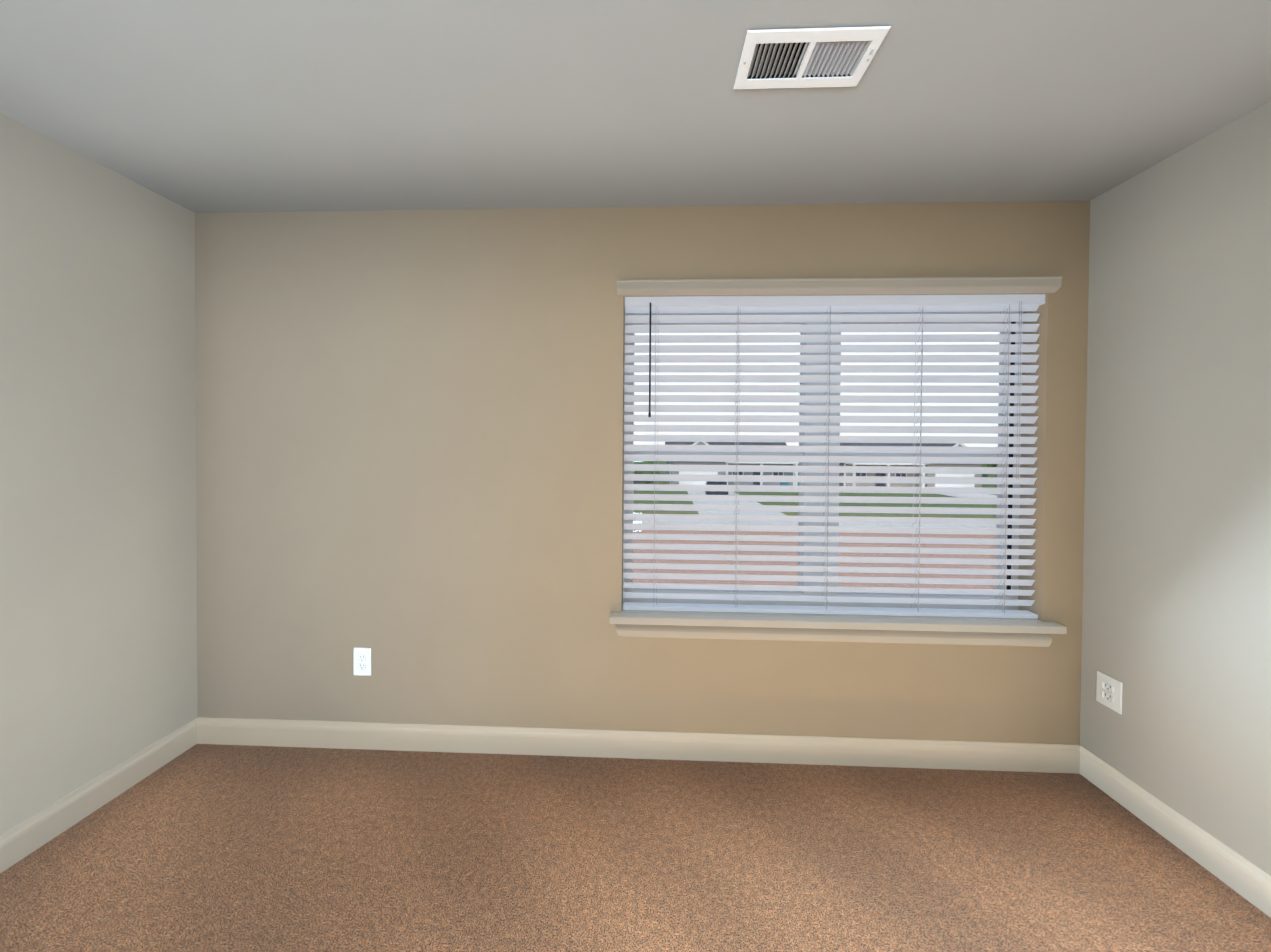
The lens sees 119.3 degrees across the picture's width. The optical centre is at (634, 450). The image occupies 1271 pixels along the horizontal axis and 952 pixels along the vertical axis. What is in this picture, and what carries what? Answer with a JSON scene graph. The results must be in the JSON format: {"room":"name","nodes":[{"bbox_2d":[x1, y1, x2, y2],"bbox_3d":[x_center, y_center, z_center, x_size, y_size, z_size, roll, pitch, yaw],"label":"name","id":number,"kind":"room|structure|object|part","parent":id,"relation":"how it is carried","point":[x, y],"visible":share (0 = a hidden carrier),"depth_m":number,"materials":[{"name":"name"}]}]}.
{"room":"empty bedroom","nodes":[
{"label":"empty bedroom","id":0,"kind":"room"},
{"bbox_2d":[0,113,196,834],"bbox_3d":[-2.175,0.152,-0.339,0.170,2.440,4.122,0,1,2],"label":"wall","id":1,"kind":"structure","parent":0,"point":[98,607],"depth_m":1.39,"materials":[{"name":"beige paint"}]},
{"bbox_2d":[0,717,196,872],"bbox_3d":[-2.088,1.315,-0.244,0.014,0.115,3.952,0,1,2],"label":"baseboard","id":2,"kind":"structure","parent":1,"relation":"attached to","point":[25,838],"depth_m":1.39,"materials":[{"name":"white paint"}]},
{"bbox_2d":[0,744,1270,951],"bbox_3d":[-0.123,1.486,-0.306,4.290,0.200,4.292,0,1,2],"label":"floor","id":3,"kind":"structure","parent":0,"point":[228,848],"depth_m":1.23,"materials":[{"name":"brown carpet"}]},
{"bbox_2d":[0,0,1270,212],"bbox_3d":[-0.104,-1.153,-0.333,4.290,0.200,4.292,0,1,2],"label":"ceiling","id":4,"kind":"structure","parent":0,"point":[210,106],"depth_m":1.13,"materials":[{"name":"white paint"}]},
{"bbox_2d":[733,26,890,88],"bbox_3d":[0.465,-1.186,1.008,0.355,0.275,0.155,0,1,2],"label":"air vent","id":5,"kind":"object","parent":4,"relation":"attached to","point":[810,57],"visible":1,"depth_m":1.01,"materials":[{"name":"white metal"}]},
{"bbox_2d":[195,201,1089,743],"bbox_3d":[-0.047,0.146,1.740,4.290,2.440,0.170,0,1,2],"label":"wall","id":6,"kind":"structure","parent":0,"point":[411,449],"depth_m":1.67,"materials":[{"name":"beige paint"}]},
{"bbox_2d":[354,647,371,675],"bbox_3d":[-1.242,0.964,1.696,0.083,0.127,0.010,0,1,2],"label":"outlet","id":7,"kind":"object","parent":6,"relation":"attached to","point":[362,661],"visible":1,"depth_m":1.70,"materials":[{"name":"white plastic"}]},
{"bbox_2d":[197,717,1079,773],"bbox_3d":[-0.058,1.309,1.660,3.950,0.115,0.014,0,1,2],"label":"baseboard","id":8,"kind":"structure","parent":6,"relation":"attached to","point":[904,753],"depth_m":1.65,"materials":[{"name":"white paint"}]},
{"bbox_2d":[609,311,1066,646],"bbox_3d":[0.854,0.078,1.683,1.915,1.510,0.215,0,1,2],"label":"window","id":9,"kind":"structure","parent":6,"relation":"in","point":[838,604],"depth_m":1.71,"materials":[{"name":"white plastic"}]},
{"bbox_2d":[623,294,1045,618],"bbox_3d":[0.854,0.024,1.657,1.807,1.400,0.068,0,1,2],"label":"window blinds","id":10,"kind":"object","parent":9,"relation":"attached to","point":[860,303],"visible":1,"depth_m":1.66,"materials":[{"name":"white plastic"}]},
{"bbox_3d":[0.848,0.780,1.661,1.915,0.105,0.157,0,1,2],"label":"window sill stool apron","id":11,"kind":"part","parent":9,"relation":"part of","materials":[{"name":"white wood"}]},
{"bbox_2d":[617,276,1062,295],"bbox_3d":[0.854,-0.705,1.601,1.865,0.056,0.033,0,1,2],"label":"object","id":12,"kind":"object","parent":6,"relation":"attached to","point":[843,286],"visible":0.91,"depth_m":1.59,"materials":[{"name":"white wood"}]},
{"bbox_2d":[1080,101,1270,875],"bbox_3d":[1.942,0.182,-0.471,0.170,2.440,4.122,0,1,2],"label":"wall","id":13,"kind":"structure","parent":0,"point":[1176,624],"depth_m":1.29,"materials":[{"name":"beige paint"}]},
{"bbox_2d":[1096,670,1122,713],"bbox_3d":[1.910,0.974,1.501,0.010,0.127,0.083,0,1,2],"label":"outlet","id":14,"kind":"object","parent":13,"relation":"attached to","point":[1108,691],"visible":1,"depth_m":1.50,"materials":[{"name":"white plastic"}]},
{"bbox_2d":[1079,744,1270,917],"bbox_3d":[1.845,1.343,-0.371,0.014,0.115,3.952,0,1,2],"label":"baseboard","id":15,"kind":"structure","parent":13,"relation":"attached to","point":[1246,879],"depth_m":1.28,"materials":[{"name":"white paint"}]},
{"label":"outside","id":16,"kind":"structure","parent":0,"visible":0},
{"bbox_2d":[633,461,996,588],"bbox_3d":[4.122,3.058,130.973,300.000,0.001,257.898,0,1,2],"label":"ground","id":17,"kind":"structure","parent":16,"point":[898,585],"depth_m":16.91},
{"bbox_2d":[635,461,659,483],"bbox_3d":[1.362,2.278,40.410,2.698,3.396,2.571,0,1,2],"label":"tree","id":18,"kind":"object","parent":17,"relation":"on","point":[647,472],"depth_m":39.76,"materials":[{"name":"green plant"}]},
{"bbox_2d":[705,481,727,494],"bbox_3d":[7.282,3.300,33.267,1.820,1.580,4.500,0,1,10],"label":"car","id":19,"kind":"object","parent":17,"relation":"on","point":[716,492],"depth_m":31.18,"materials":[{"name":"grey paint"}]},
{"bbox_2d":[665,442,798,485],"bbox_3d":[10.883,1.116,45.306,14.206,5.750,12.360,0,1,2],"label":"house","id":20,"kind":"structure","parent":17,"relation":"on","point":[730,463],"depth_m":40.91,"materials":[{"name":"grey"}]},
{"bbox_2d":[687,491,996,515],"bbox_3d":[0.906,4.028,31.179,300.000,0.020,17.400,0,1,2],"label":"driveway","id":21,"kind":"structure","parent":17,"relation":"on","point":[773,513],"depth_m":28.82,"materials":[{"name":"concrete"}]},
{"bbox_2d":[839,443,981,486],"bbox_3d":[29.417,1.355,44.211,13.816,5.550,12.360,0,1,2],"label":"house","id":22,"kind":"structure","parent":17,"relation":"on","point":[915,465],"depth_m":39.82,"materials":[{"name":"beige"}]},
{"bbox_2d":[982,464,996,476],"bbox_3d":[38.190,2.054,41.324,3.364,4.332,2.937,0,1,2],"label":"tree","id":23,"kind":"object","parent":17,"relation":"on","point":[989,465],"depth_m":40.19,"materials":[{"name":"green plant"}]}
]}

